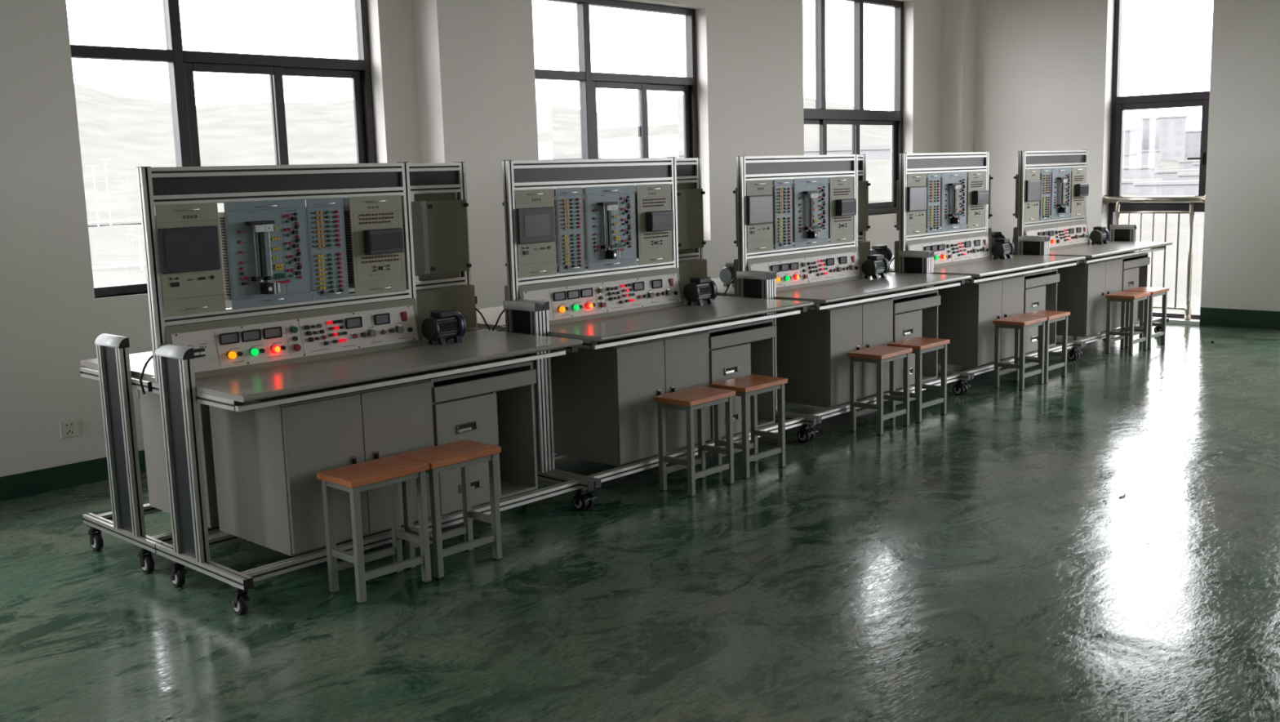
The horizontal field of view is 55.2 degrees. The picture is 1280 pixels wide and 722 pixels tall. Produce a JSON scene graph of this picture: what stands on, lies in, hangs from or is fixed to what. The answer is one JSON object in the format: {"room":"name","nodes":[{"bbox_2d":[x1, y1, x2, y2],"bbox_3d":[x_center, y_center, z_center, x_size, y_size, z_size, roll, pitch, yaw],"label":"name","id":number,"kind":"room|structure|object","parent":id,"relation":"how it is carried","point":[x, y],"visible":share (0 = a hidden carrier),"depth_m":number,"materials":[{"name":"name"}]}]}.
{"room":"electrical training laboratory","nodes":[
{"label":"electrical training laboratory","id":0,"kind":"room"},
{"bbox_2d":[0,0,942,476],"bbox_3d":[-2.171,-1.462,6.789,0.240,3.900,15.800,7,12,43],"label":"wall","id":1,"kind":"structure","parent":0,"point":[749,53],"depth_m":6.31,"materials":[{"name":"paint"}]},
{"bbox_2d":[58,418,79,438],"bbox_3d":[-2.848,0.337,6.105,0.010,0.086,0.090,7,12,43],"label":"wall socket","id":2,"kind":"object","parent":1,"relation":"attached to","point":[69,428],"visible":1,"depth_m":6.10,"materials":[{"name":"plastic"}]},
{"bbox_2d":[0,449,146,501],"bbox_3d":[-2.030,0.442,6.830,0.234,0.118,14.950,7,12,43],"label":"baseboard","id":3,"kind":"structure","parent":1,"relation":"attached to","point":[69,475],"depth_m":6.08,"materials":[{"name":"paint"}]},
{"bbox_2d":[67,0,376,297],"bbox_3d":[-2.210,-1.308,6.722,0.170,1.782,1.810,7,12,43],"label":"window","id":4,"kind":"structure","parent":1,"relation":"in","point":[182,64],"depth_m":6.68,"materials":[{"name":"brown metal"}]},
{"bbox_2d":[413,0,507,308],"bbox_3d":[-1.113,-1.613,7.558,0.230,3.900,0.460,7,12,43],"label":"pillar","id":5,"kind":"structure","parent":1,"relation":"attached to","point":[456,41],"depth_m":7.49,"materials":[{"name":"paint"}]},
{"bbox_2d":[534,0,706,240],"bbox_3d":[-0.145,-1.704,8.885,0.170,1.782,1.778,7,12,43],"label":"window","id":6,"kind":"structure","parent":1,"relation":"in","point":[588,81],"depth_m":8.93,"materials":[{"name":"brown metal"}]},
{"bbox_2d":[804,0,903,215],"bbox_3d":[1.919,-2.287,11.024,0.170,1.977,1.760,7,12,43],"label":"window","id":7,"kind":"structure","parent":1,"relation":"in","point":[822,116],"depth_m":11.13,"materials":[{"name":"brown metal"}]},
{"bbox_2d":[940,0,976,152],"bbox_3d":[3.117,-2.425,11.989,0.230,3.900,0.250,7,12,43],"label":"pillar","id":8,"kind":"structure","parent":1,"relation":"attached to","point":[958,16],"depth_m":11.85,"materials":[{"name":"paint"}]},
{"bbox_2d":[0,321,1279,721],"bbox_3d":[2.160,1.062,3.118,11.970,0.200,15.800,7,12,43],"label":"floor","id":9,"kind":"structure","parent":0,"point":[984,559],"depth_m":4.38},
{"bbox_2d":[80,161,482,573],"bbox_3d":[-1.530,-0.072,5.377,0.689,1.552,1.692,7,12,43],"label":"workbench","id":10,"kind":"object","parent":9,"relation":"on","point":[117,371],"visible":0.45,"depth_m":4.79,"materials":[{"name":"metal"}]},
{"bbox_2d":[136,388,218,528],"bbox_3d":[-1.721,0.326,5.165,0.552,0.557,0.540,7,12,43],"label":"base cabinet","id":11,"kind":"object","parent":10,"relation":"on","point":[150,405],"visible":0.09,"depth_m":5.05,"materials":[{"name":"metal"}]},
{"bbox_2d":[410,201,424,275],"bbox_3d":[-1.068,-0.547,5.489,0.098,0.403,0.168,7,12,43],"label":"panel","id":12,"kind":"object","parent":10,"relation":"on","point":[415,206],"visible":0.19,"depth_m":5.49,"materials":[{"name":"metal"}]},
{"bbox_2d":[413,191,471,280],"bbox_3d":[-0.909,-0.576,5.644,0.118,0.403,0.239,7,12,43],"label":"panel","id":13,"kind":"object","parent":10,"relation":"attached to","point":[443,216],"visible":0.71,"depth_m":5.61,"materials":[{"name":"metal"}]},
{"bbox_2d":[415,284,476,334],"bbox_3d":[-1.206,-0.191,5.404,0.121,0.198,1.128,7,12,43],"label":"control console","id":14,"kind":"object","parent":10,"relation":"on","point":[461,298],"visible":0.27,"depth_m":5.65},
{"bbox_2d":[136,161,594,614],"bbox_3d":[-1.027,-0.013,4.907,0.689,1.552,1.692,7,12,43],"label":"workbench","id":15,"kind":"object","parent":9,"relation":"on","point":[180,392],"visible":0.87,"depth_m":4.56,"materials":[{"name":"metal"}]},
{"bbox_2d":[154,202,226,316],"bbox_3d":[-1.673,-0.376,4.505,0.118,0.403,0.239,7,12,43],"label":"module","id":16,"kind":"object","parent":15,"relation":"attached to","point":[188,234],"visible":0.93,"depth_m":4.46,"materials":[{"name":"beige metal"}]},
{"bbox_2d":[217,198,312,309],"bbox_3d":[-1.435,-0.416,4.713,0.140,0.403,0.344,7,12,43],"label":"panel","id":17,"kind":"object","parent":15,"relation":"attached to","point":[264,243],"visible":1,"depth_m":4.67,"materials":[{"name":"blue metal"}]},
{"bbox_2d":[150,297,423,379],"bbox_3d":[-1.354,-0.099,4.845,0.132,0.198,1.128,7,12,43],"label":"control console","id":18,"kind":"object","parent":15,"relation":"on","point":[243,344],"visible":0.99,"depth_m":4.79,"materials":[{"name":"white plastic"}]},
{"bbox_2d":[139,355,152,394],"bbox_3d":[-1.824,0.052,4.511,0.083,0.152,0.036,4,11,33],"label":"power cable","id":19,"kind":"object","parent":18,"relation":"attached to","point":[150,357],"visible":0.98,"depth_m":4.49,"materials":[{"name":"black plastic"}]},
{"bbox_2d":[226,350,236,359],"bbox_3d":[-1.529,-0.022,4.588,0.024,0.033,0.033,7,12,43],"label":"lamp","id":20,"kind":"object","parent":18,"relation":"attached to","point":[231,354],"depth_m":4.58,"materials":[{"name":"orange"}]},
{"bbox_2d":[208,374,434,555],"bbox_3d":[-1.229,0.369,4.798,0.551,0.557,0.660,7,12,43],"label":"storage cabinet","id":21,"kind":"object","parent":15,"relation":"on","point":[268,460],"visible":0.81,"depth_m":4.56,"materials":[{"name":"metal"}]},
{"bbox_2d":[305,196,349,300],"bbox_3d":[-1.274,-0.451,4.913,0.098,0.403,0.168,7,12,43],"label":"panel","id":22,"kind":"object","parent":15,"relation":"attached to","point":[325,215],"visible":0.96,"depth_m":4.88,"materials":[{"name":"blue metal"}]},
{"bbox_2d":[342,194,406,296],"bbox_3d":[-1.096,-0.482,5.075,0.130,0.403,0.255,7,12,43],"label":"panel","id":23,"kind":"object","parent":15,"relation":"attached to","point":[374,227],"visible":1,"depth_m":5.04,"materials":[{"name":"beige metal"}]},
{"bbox_2d":[421,308,466,344],"bbox_3d":[-0.833,-0.150,5.261,0.120,0.142,0.195,7,12,43],"label":"motor","id":24,"kind":"object","parent":15,"relation":"on","point":[442,325],"visible":1,"depth_m":5.21,"materials":[{"name":"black metal"}]},
{"bbox_2d":[404,357,537,515],"bbox_3d":[-0.817,0.290,5.229,0.552,0.557,0.540,7,12,43],"label":"drawer pedestal","id":25,"kind":"object","parent":15,"relation":"on","point":[495,406],"visible":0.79,"depth_m":5.05,"materials":[{"name":"paint"}]},
{"bbox_2d":[432,368,536,402],"bbox_3d":[-0.805,0.079,5.182,0.496,0.061,0.536,7,12,43],"label":"keyboard tray","id":26,"kind":"object","parent":25,"relation":"on","point":[486,384],"depth_m":5.03,"materials":[{"name":"paint"}]},
{"bbox_2d":[316,455,431,604],"bbox_3d":[-0.961,0.610,4.474,0.222,0.450,0.336,7,12,43],"label":"wooden stool","id":27,"kind":"object","parent":9,"relation":"on","point":[355,478],"visible":1,"depth_m":4.43,"materials":[{"name":"brown wood"}]},
{"bbox_2d":[395,439,502,579],"bbox_3d":[-0.725,0.566,4.718,0.222,0.450,0.336,7,12,43],"label":"wooden stool","id":28,"kind":"object","parent":9,"relation":"on","point":[464,453],"visible":0.83,"depth_m":4.68,"materials":[{"name":"brown wood"}]},
{"bbox_2d":[474,157,702,331],"bbox_3d":[-0.371,-0.294,6.592,0.689,1.552,1.692,7,12,43],"label":"workbench","id":29,"kind":"object","parent":9,"relation":"on","point":[688,170],"visible":0.09,"depth_m":6.83,"materials":[{"name":"metal"}]},
{"bbox_2d":[676,182,706,253],"bbox_3d":[0.250,-0.798,6.859,0.118,0.403,0.239,7,12,43],"label":"module","id":30,"kind":"object","parent":29,"relation":"attached to","point":[690,200],"visible":0.52,"depth_m":6.84,"materials":[{"name":"metal"}]},
{"bbox_2d":[678,258,706,297],"bbox_3d":[-0.046,-0.413,6.619,0.121,0.198,1.128,7,12,43],"label":"control console","id":31,"kind":"object","parent":29,"relation":"on","point":[687,268],"visible":0.22,"depth_m":6.88},
{"bbox_2d":[500,156,817,508],"bbox_3d":[0.132,-0.236,6.122,0.689,1.552,1.692,7,12,43],"label":"workbench","id":32,"kind":"object","parent":9,"relation":"on","point":[753,299],"visible":0.54,"depth_m":5.87,"materials":[{"name":"metal"}]},
{"bbox_2d":[502,188,556,278],"bbox_3d":[-0.514,-0.599,5.720,0.118,0.403,0.239,7,12,43],"label":"module","id":33,"kind":"object","parent":32,"relation":"attached to","point":[534,208],"visible":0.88,"depth_m":5.68,"materials":[{"name":"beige metal"}]},
{"bbox_2d":[553,186,585,273],"bbox_3d":[-0.355,-0.628,5.875,0.098,0.403,0.168,7,12,43],"label":"panel","id":34,"kind":"object","parent":32,"relation":"attached to","point":[568,202],"visible":0.91,"depth_m":5.84,"materials":[{"name":"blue metal"}]},
{"bbox_2d":[504,266,684,325],"bbox_3d":[-0.194,-0.322,6.060,0.132,0.198,1.128,7,12,43],"label":"control console","id":35,"kind":"object","parent":32,"relation":"on","point":[575,300],"visible":0.91,"depth_m":6.04,"materials":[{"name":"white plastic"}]},
{"bbox_2d":[582,185,636,270],"bbox_3d":[-0.150,-0.662,6.060,0.140,0.403,0.344,7,12,43],"label":"panel","id":36,"kind":"object","parent":32,"relation":"attached to","point":[608,211],"visible":0.95,"depth_m":6.01,"materials":[{"name":"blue metal"}]},
{"bbox_2d":[550,328,711,466],"bbox_3d":[-0.070,0.146,6.012,0.551,0.557,0.660,7,12,43],"label":"storage cabinet","id":37,"kind":"object","parent":32,"relation":"on","point":[605,409],"visible":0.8,"depth_m":5.76,"materials":[{"name":"metal"}]},
{"bbox_2d":[635,183,673,265],"bbox_3d":[0.064,-0.704,6.290,0.130,0.403,0.255,7,12,43],"label":"panel","id":38,"kind":"object","parent":32,"relation":"attached to","point":[654,215],"visible":0.97,"depth_m":6.25,"materials":[{"name":"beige metal"}]},
{"bbox_2d":[683,275,717,305],"bbox_3d":[0.327,-0.373,6.476,0.120,0.142,0.195,7,12,43],"label":"motor","id":39,"kind":"object","parent":32,"relation":"on","point":[700,289],"visible":1,"depth_m":6.42,"materials":[{"name":"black metal"}]},
{"bbox_2d":[680,316,776,440],"bbox_3d":[0.343,0.067,6.444,0.552,0.557,0.540,7,12,43],"label":"drawer pedestal","id":40,"kind":"object","parent":32,"relation":"on","point":[738,350],"visible":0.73,"depth_m":6.25,"materials":[{"name":"paint"}]},
{"bbox_2d":[708,324,776,349],"bbox_3d":[0.354,-0.144,6.397,0.496,0.061,0.536,7,12,43],"label":"keyboard tray","id":41,"kind":"object","parent":40,"relation":"on","point":[740,336],"depth_m":6.24,"materials":[{"name":"paint"}]},
{"bbox_2d":[653,386,735,497],"bbox_3d":[0.264,0.375,5.761,0.222,0.450,0.336,7,12,42],"label":"wooden stool","id":42,"kind":"object","parent":9,"relation":"on","point":[699,397],"visible":1,"depth_m":5.71,"materials":[{"name":"brown wood"}]},
{"bbox_2d":[710,373,787,479],"bbox_3d":[0.544,0.320,6.058,0.222,0.450,0.336,7,12,43],"label":"wooden stool","id":43,"kind":"object","parent":9,"relation":"on","point":[753,384],"visible":0.92,"depth_m":6.01,"materials":[{"name":"brown wood"}]},
{"bbox_2d":[711,154,866,296],"bbox_3d":[0.789,-0.517,7.806,0.689,1.552,1.692,7,12,43],"label":"workbench","id":44,"kind":"object","parent":9,"relation":"on","point":[861,157],"visible":0.02,"depth_m":8.11,"materials":[{"name":"metal"}]},
{"bbox_2d":[719,262,733,286],"bbox_3d":[0.580,-0.527,7.419,0.120,0.142,0.195,7,12,43],"label":"motor","id":45,"kind":"object","parent":44,"relation":"on","point":[726,273],"visible":0.4,"depth_m":7.35,"materials":[{"name":"silver metal"}]},
{"bbox_2d":[857,240,870,271],"bbox_3d":[1.113,-0.636,7.833,0.121,0.198,1.128,7,12,43],"label":"control console","id":46,"kind":"object","parent":44,"relation":"on","point":[864,246],"visible":0.15,"depth_m":8.13},
{"bbox_2d":[857,180,871,231],"bbox_3d":[1.410,-1.021,8.073,0.118,0.403,0.239,7,12,43],"label":"module","id":47,"kind":"object","parent":44,"relation":"attached to","point":[863,185],"visible":0.39,"depth_m":8.08,"materials":[{"name":"metal"}]},
{"bbox_2d":[727,153,971,440],"bbox_3d":[1.292,-0.458,7.337,0.689,1.552,1.692,7,12,43],"label":"workbench","id":48,"kind":"object","parent":9,"relation":"on","point":[913,266],"visible":0.52,"depth_m":7.12,"materials":[{"name":"metal"}]},
{"bbox_2d":[733,179,773,253],"bbox_3d":[0.646,-0.822,6.935,0.118,0.403,0.239,7,12,43],"label":"module","id":49,"kind":"object","parent":48,"relation":"attached to","point":[759,196],"visible":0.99,"depth_m":6.89,"materials":[{"name":"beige metal"}]},
{"bbox_2d":[772,178,792,249],"bbox_3d":[0.805,-0.850,7.090,0.098,0.403,0.168,7,12,43],"label":"panel","id":50,"kind":"object","parent":48,"relation":"attached to","point":[782,193],"visible":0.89,"depth_m":7.05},
{"bbox_2d":[733,246,862,294],"bbox_3d":[0.965,-0.544,7.274,0.132,0.198,1.128,7,12,43],"label":"control console","id":51,"kind":"object","parent":48,"relation":"on","point":[803,269],"visible":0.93,"depth_m":7.26,"materials":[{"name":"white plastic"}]},
{"bbox_2d":[791,177,828,248],"bbox_3d":[1.010,-0.885,7.274,0.140,0.403,0.344,7,12,43],"label":"panel","id":52,"kind":"object","parent":48,"relation":"attached to","point":[810,195],"visible":0.96,"depth_m":7.23,"materials":[{"name":"metal"}]},
{"bbox_2d":[776,296,893,407],"bbox_3d":[1.090,-0.076,7.227,0.551,0.557,0.660,7,12,43],"label":"storage cabinet","id":53,"kind":"object","parent":48,"relation":"on","point":[813,346],"visible":0.66,"depth_m":6.95,"materials":[{"name":"metal"}]},
{"bbox_2d":[828,176,856,244],"bbox_3d":[1.223,-0.927,7.505,0.130,0.403,0.255,7,12,43],"label":"panel","id":54,"kind":"object","parent":48,"relation":"attached to","point":[842,202],"visible":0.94,"depth_m":7.47,"materials":[{"name":"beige metal"}]},
{"bbox_2d":[861,254,889,278],"bbox_3d":[1.486,-0.595,7.690,0.120,0.142,0.195,7,12,43],"label":"motor","id":55,"kind":"object","parent":48,"relation":"on","point":[875,265],"visible":1,"depth_m":7.64,"materials":[{"name":"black metal"}]},
{"bbox_2d":[868,288,940,389],"bbox_3d":[1.502,-0.155,7.658,0.552,0.557,0.540,7,12,43],"label":"drawer pedestal","id":56,"kind":"object","parent":48,"relation":"on","point":[915,314],"visible":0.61,"depth_m":7.47,"materials":[{"name":"paint"}]},
{"bbox_2d":[893,294,940,313],"bbox_3d":[1.514,-0.366,7.612,0.496,0.061,0.536,7,12,43],"label":"drawer","id":57,"kind":"object","parent":56,"relation":"on","point":[913,304],"depth_m":7.46,"materials":[{"name":"paint"}]},
{"bbox_2d":[847,345,912,435],"bbox_3d":[1.358,0.162,6.926,0.222,0.450,0.336,6,12,42],"label":"wooden stool","id":58,"kind":"object","parent":9,"relation":"on","point":[878,354],"visible":1,"depth_m":6.86,"materials":[{"name":"brown wood"}]},
{"bbox_2d":[887,336,949,422],"bbox_3d":[1.644,0.107,7.225,0.222,0.450,0.336,7,12,43],"label":"wooden stool","id":59,"kind":"object","parent":9,"relation":"on","point":[920,345],"visible":0.82,"depth_m":7.17,"materials":[{"name":"brown wood"}]},
{"bbox_2d":[888,223,992,270],"bbox_3d":[1.948,-0.740,9.021,0.689,1.552,1.692,7,12,43],"label":"workbench","id":60,"kind":"object","parent":9,"relation":"on","point":[892,264],"visible":0.02,"depth_m":8.77,"materials":[{"name":"metal"}]},
{"bbox_2d":[870,244,892,262],"bbox_3d":[1.685,-0.739,8.576,0.120,0.142,0.195,7,12,43],"label":"motor","id":61,"kind":"object","parent":60,"relation":"on","point":[884,250],"visible":0.48,"depth_m":8.53,"materials":[{"name":"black metal"}]},
{"bbox_2d":[967,171,992,218],"bbox_3d":[2.570,-1.244,9.288,0.118,0.403,0.239,7,12,43],"label":"module","id":62,"kind":"object","parent":60,"relation":"attached to","point":[990,178],"visible":0.04,"depth_m":9.33,"materials":[{"name":"metal"}]},
{"bbox_2d":[888,151,1085,394],"bbox_3d":[2.451,-0.681,8.552,0.689,1.552,1.692,7,12,43],"label":"workbench","id":63,"kind":"object","parent":9,"relation":"on","point":[1032,250],"visible":0.57,"depth_m":8.35,"materials":[{"name":"metal"}]},
{"bbox_2d":[893,173,926,235],"bbox_3d":[1.805,-1.044,8.149,0.118,0.403,0.239,7,12,43],"label":"module","id":64,"kind":"object","parent":63,"relation":"attached to","point":[917,182],"visible":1,"depth_m":8.10,"materials":[{"name":"metal"}]},
{"bbox_2d":[925,172,940,233],"bbox_3d":[1.964,-1.073,8.305,0.098,0.403,0.168,7,12,43],"label":"panel","id":65,"kind":"object","parent":63,"relation":"attached to","point":[932,212],"visible":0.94,"depth_m":8.27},
{"bbox_2d":[894,231,991,271],"bbox_3d":[2.125,-0.767,8.489,0.132,0.198,1.128,7,12,43],"label":"control console","id":66,"kind":"object","parent":63,"relation":"on","point":[951,250],"visible":0.85,"depth_m":8.49,"materials":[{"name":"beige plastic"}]},
{"bbox_2d":[940,171,967,231],"bbox_3d":[2.169,-1.107,8.489,0.140,0.403,0.344,7,12,43],"label":"panel","id":67,"kind":"object","parent":63,"relation":"attached to","point":[953,184],"visible":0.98,"depth_m":8.44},
{"bbox_2d":[966,170,988,228],"bbox_3d":[2.383,-1.149,8.720,0.130,0.403,0.255,7,12,43],"label":"panel","id":68,"kind":"object","parent":63,"relation":"attached to","point":[977,197],"visible":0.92,"depth_m":8.68,"materials":[{"name":"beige metal"}]},
{"bbox_2d":[933,273,1024,367],"bbox_3d":[2.250,-0.299,8.442,0.551,0.557,0.660,7,12,43],"label":"storage cabinet","id":69,"kind":"object","parent":63,"relation":"on","point":[966,312],"visible":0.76,"depth_m":8.15,"materials":[{"name":"metal"}]},
{"bbox_2d":[991,238,1014,258],"bbox_3d":[2.646,-0.818,8.905,0.120,0.142,0.195,7,12,43],"label":"motor","id":70,"kind":"object","parent":63,"relation":"on","point":[1003,247],"visible":1,"depth_m":8.85,"materials":[{"name":"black metal"}]},
{"bbox_2d":[1001,267,1059,353],"bbox_3d":[2.662,-0.378,8.873,0.552,0.557,0.540,7,12,43],"label":"drawer pedestal","id":71,"kind":"object","parent":63,"relation":"on","point":[1040,293],"visible":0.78,"depth_m":8.66,"materials":[{"name":"paint"}]},
{"bbox_2d":[1024,273,1059,288],"bbox_3d":[2.673,-0.589,8.826,0.496,0.061,0.536,7,12,43],"label":"keyboard tray","id":72,"kind":"object","parent":71,"relation":"on","point":[1031,280],"depth_m":8.68,"materials":[{"name":"paint"}]},
{"bbox_2d":[992,315,1047,390],"bbox_3d":[2.520,-0.058,8.121,0.222,0.450,0.336,7,12,43],"label":"wooden stool","id":73,"kind":"object","parent":9,"relation":"on","point":[1020,323],"visible":1,"depth_m":8.07,"materials":[{"name":"brown wood"}]},
{"bbox_2d":[991,151,1090,253],"bbox_3d":[3.108,-0.962,10.236,0.689,1.552,1.692,7,12,43],"label":"workbench","id":74,"kind":"object","parent":9,"relation":"on","point":[1018,152],"visible":0.02,"depth_m":9.78,"materials":[{"name":"metal"}]},
{"bbox_2d":[991,231,1005,248],"bbox_3d":[2.844,-0.962,9.791,0.120,0.142,0.195,7,12,43],"label":"motor","id":75,"kind":"object","parent":74,"relation":"on","point":[994,235],"visible":0.32,"depth_m":9.73,"materials":[{"name":"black metal"}]},
{"bbox_2d":[1017,310,1070,382],"bbox_3d":[2.756,-0.102,8.360,0.222,0.450,0.336,7,12,43],"label":"wooden stool","id":76,"kind":"object","parent":9,"relation":"on","point":[1052,316],"visible":0.67,"depth_m":8.34,"materials":[{"name":"brown wood"}]},
{"bbox_2d":[1012,149,1172,359],"bbox_3d":[3.611,-0.903,9.766,0.689,1.552,1.692,7,12,43],"label":"workbench","id":77,"kind":"object","parent":9,"relation":"on","point":[1122,237],"visible":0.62,"depth_m":9.56,"materials":[{"name":"metal"}]},
{"bbox_2d":[1013,168,1040,222],"bbox_3d":[2.965,-1.267,9.364,0.118,0.403,0.239,7,12,43],"label":"module","id":78,"kind":"object","parent":77,"relation":"attached to","point":[1033,181],"visible":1,"depth_m":9.31,"materials":[{"name":"metal"}]},
{"bbox_2d":[1039,168,1051,221],"bbox_3d":[3.124,-1.295,9.520,0.098,0.403,0.168,7,12,43],"label":"panel","id":79,"kind":"object","parent":77,"relation":"on","point":[1046,173],"visible":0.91,"depth_m":9.48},
{"bbox_2d":[1013,220,1090,253],"bbox_3d":[3.284,-0.989,9.704,0.132,0.198,1.128,7,12,43],"label":"control console","id":80,"kind":"object","parent":77,"relation":"on","point":[1073,233],"visible":0.77,"depth_m":9.72,"materials":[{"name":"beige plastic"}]},
{"bbox_2d":[1049,167,1071,219],"bbox_3d":[3.329,-1.330,9.704,0.140,0.403,0.344,7,12,43],"label":"panel","id":81,"kind":"object","parent":77,"relation":"on","point":[1060,177],"visible":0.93,"depth_m":9.65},
{"bbox_2d":[1070,166,1088,217],"bbox_3d":[3.542,-1.372,9.934,0.130,0.403,0.255,7,12,43],"label":"panel","id":82,"kind":"object","parent":77,"relation":"attached to","point":[1079,188],"visible":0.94,"depth_m":9.89,"materials":[{"name":"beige metal"}]},
{"bbox_2d":[1048,257,1122,337],"bbox_3d":[3.409,-0.521,9.657,0.551,0.557,0.660,7,12,43],"label":"storage cabinet","id":83,"kind":"object","parent":77,"relation":"on","point":[1082,288],"visible":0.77,"depth_m":9.35,"materials":[{"name":"metal"}]},
{"bbox_2d":[1089,226,1110,244],"bbox_3d":[3.805,-1.040,10.120,0.120,0.142,0.195,7,12,43],"label":"motor","id":84,"kind":"object","parent":77,"relation":"on","point":[1100,234],"visible":1,"depth_m":10.07,"materials":[{"name":"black metal"}]},
{"bbox_2d":[1099,252,1150,327],"bbox_3d":[3.821,-0.600,10.088,0.552,0.557,0.540,7,12,43],"label":"drawer pedestal","id":85,"kind":"object","parent":77,"relation":"on","point":[1135,267],"visible":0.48,"depth_m":9.91,"materials":[{"name":"paint"}]},
{"bbox_2d":[1122,257,1150,269],"bbox_3d":[3.833,-0.811,10.041,0.496,0.061,0.536,7,12,43],"label":"keyboard tray","id":86,"kind":"object","parent":85,"relation":"on","point":[1128,263],"depth_m":9.90,"materials":[{"name":"paint"}]},
{"bbox_2d":[1105,290,1151,355],"bbox_3d":[3.752,-0.295,9.418,0.222,0.450,0.336,7,12,42],"label":"wooden stool","id":87,"kind":"object","parent":9,"relation":"on","point":[1124,296],"visible":1,"depth_m":9.37,"materials":[{"name":"brown wood"}]},
{"bbox_2d":[1124,286,1168,348],"bbox_3d":[4.008,-0.345,9.690,0.222,0.450,0.336,7,12,43],"label":"wooden stool","id":88,"kind":"object","parent":9,"relation":"on","point":[1155,291],"visible":0.66,"depth_m":9.66,"materials":[{"name":"brown wood"}]},
{"bbox_2d":[974,0,1279,311],"bbox_3d":[7.494,-1.971,8.278,11.730,3.900,0.300,7,12,43],"label":"wall","id":89,"kind":"structure","parent":0,"point":[1044,68],"depth_m":11.09,"materials":[{"name":"paint"}]},
{"bbox_2d":[1102,0,1209,324],"bbox_3d":[4.642,-1.976,10.944,0.910,3.250,0.220,7,12,43],"label":"window","id":90,"kind":"structure","parent":89,"relation":"in","point":[1119,104],"depth_m":11.03,"materials":[{"name":"brown metal"}]},
{"bbox_2d":[1199,306,1279,329],"bbox_3d":[7.421,-0.106,8.477,11.190,0.158,0.004,7,12,43],"label":"baseboard","id":91,"kind":"structure","parent":89,"relation":"attached to","point":[1234,317],"depth_m":10.56,"materials":[{"name":"paint"}]},
{"label":"outside","id":92,"kind":"structure","parent":0,"visible":0},
{"bbox_2d":[74,83,1204,314],"bbox_3d":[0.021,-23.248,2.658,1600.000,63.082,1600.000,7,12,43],"label":"outdoor backdrop","id":93,"kind":"structure","parent":92,"point":[131,132],"depth_m":462.06,"materials":[{"name":"white"}]},
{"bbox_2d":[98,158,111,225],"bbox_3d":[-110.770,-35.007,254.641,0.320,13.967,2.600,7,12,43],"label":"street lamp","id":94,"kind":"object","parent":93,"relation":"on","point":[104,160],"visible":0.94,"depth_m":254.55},
{"bbox_2d":[87,218,141,226],"bbox_3d":[-111.764,-32.970,283.542,36.325,0.500,184.203,7,12,43],"label":"road","id":95,"kind":"structure","parent":93,"relation":"on","point":[135,220],"depth_m":260.40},
{"bbox_2d":[92,262,145,271],"bbox_3d":[-37.867,-14.495,155.051,23.894,0.500,151.049,7,12,43],"label":"road","id":96,"kind":"structure","parent":93,"relation":"on","point":[131,265],"depth_m":125.31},
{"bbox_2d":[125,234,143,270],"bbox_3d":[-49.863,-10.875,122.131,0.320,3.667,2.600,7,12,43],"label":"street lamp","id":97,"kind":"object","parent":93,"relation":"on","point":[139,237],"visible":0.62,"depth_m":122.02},
{"bbox_2d":[538,144,890,159],"bbox_3d":[18.334,-41.491,277.309,120.000,12.500,8.300,0,9,8],"label":"viaduct","id":98,"kind":"object","parent":93,"relation":"on","point":[874,151],"visible":0.02,"depth_m":270.05,"materials":[{"name":"concrete"}]},
{"bbox_2d":[1122,128,1141,154],"bbox_3d":[190.312,-86.293,482.767,13.600,9.600,12.600,2,10,21],"label":"tower block","id":99,"kind":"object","parent":93,"relation":"on","point":[1131,137],"visible":0.41,"depth_m":476.03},
{"bbox_2d":[1121,165,1155,179],"bbox_3d":[134.575,-50.088,336.724,13.255,6.867,8.820,2,10,22],"label":"building","id":100,"kind":"structure","parent":93,"relation":"on","point":[1131,172],"depth_m":331.84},
{"bbox_2d":[1121,178,1162,193],"bbox_3d":[110.008,-38.243,272.225,11.305,4.105,6.980,2,10,22],"label":"building","id":101,"kind":"structure","parent":93,"relation":"on","point":[1127,187],"depth_m":269.58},
{"bbox_2d":[1136,149,1160,168],"bbox_3d":[176.796,-69.876,425.452,7.774,6.930,7.997,2,10,22],"label":"building","id":102,"kind":"structure","parent":93,"relation":"on","point":[1149,157],"depth_m":421.85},
{"bbox_2d":[1139,116,1159,150],"bbox_3d":[208.896,-91.299,496.172,11.600,14.600,12.600,2,10,23],"label":"tower block","id":103,"kind":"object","parent":93,"relation":"on","point":[1149,126],"visible":0.49,"depth_m":491.26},
{"bbox_2d":[1133,180,1199,195],"bbox_3d":[105.375,-33.489,244.201,12.828,4.746,7.228,2,10,23],"label":"building","id":104,"kind":"structure","parent":93,"relation":"on","point":[1165,188],"depth_m":241.06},
{"bbox_2d":[1158,115,1186,160],"bbox_3d":[199.126,-83.090,457.687,9.600,16.600,12.600,2,10,23],"label":"tower block","id":105,"kind":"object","parent":93,"relation":"on","point":[1172,129],"visible":0.97,"depth_m":452.13,"materials":[{"name":"concrete"}]},
{"bbox_2d":[1154,168,1199,181],"bbox_3d":[130.013,-43.356,295.807,10.414,5.731,7.340,2,10,24],"label":"building","id":106,"kind":"structure","parent":93,"relation":"on","point":[1166,175],"depth_m":293.20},
{"bbox_2d":[1177,172,1199,180],"bbox_3d":[128.136,-39.926,274.970,13.495,4.968,9.217,3,10,25],"label":"building","id":107,"kind":"structure","parent":93,"relation":"on","point":[1182,175],"depth_m":272.70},
{"bbox_2d":[1177,160,1199,168],"bbox_3d":[186.728,-65.074,410.837,11.044,4.750,6.639,2,10,24],"label":"building","id":108,"kind":"structure","parent":93,"relation":"on","point":[1186,164],"depth_m":409.07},
{"bbox_2d":[1184,129,1200,157],"bbox_3d":[221.251,-84.735,480.719,16.600,11.600,12.600,2,10,25],"label":"tower block","id":109,"kind":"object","parent":93,"relation":"on","point":[1193,138],"visible":0.37,"depth_m":476.73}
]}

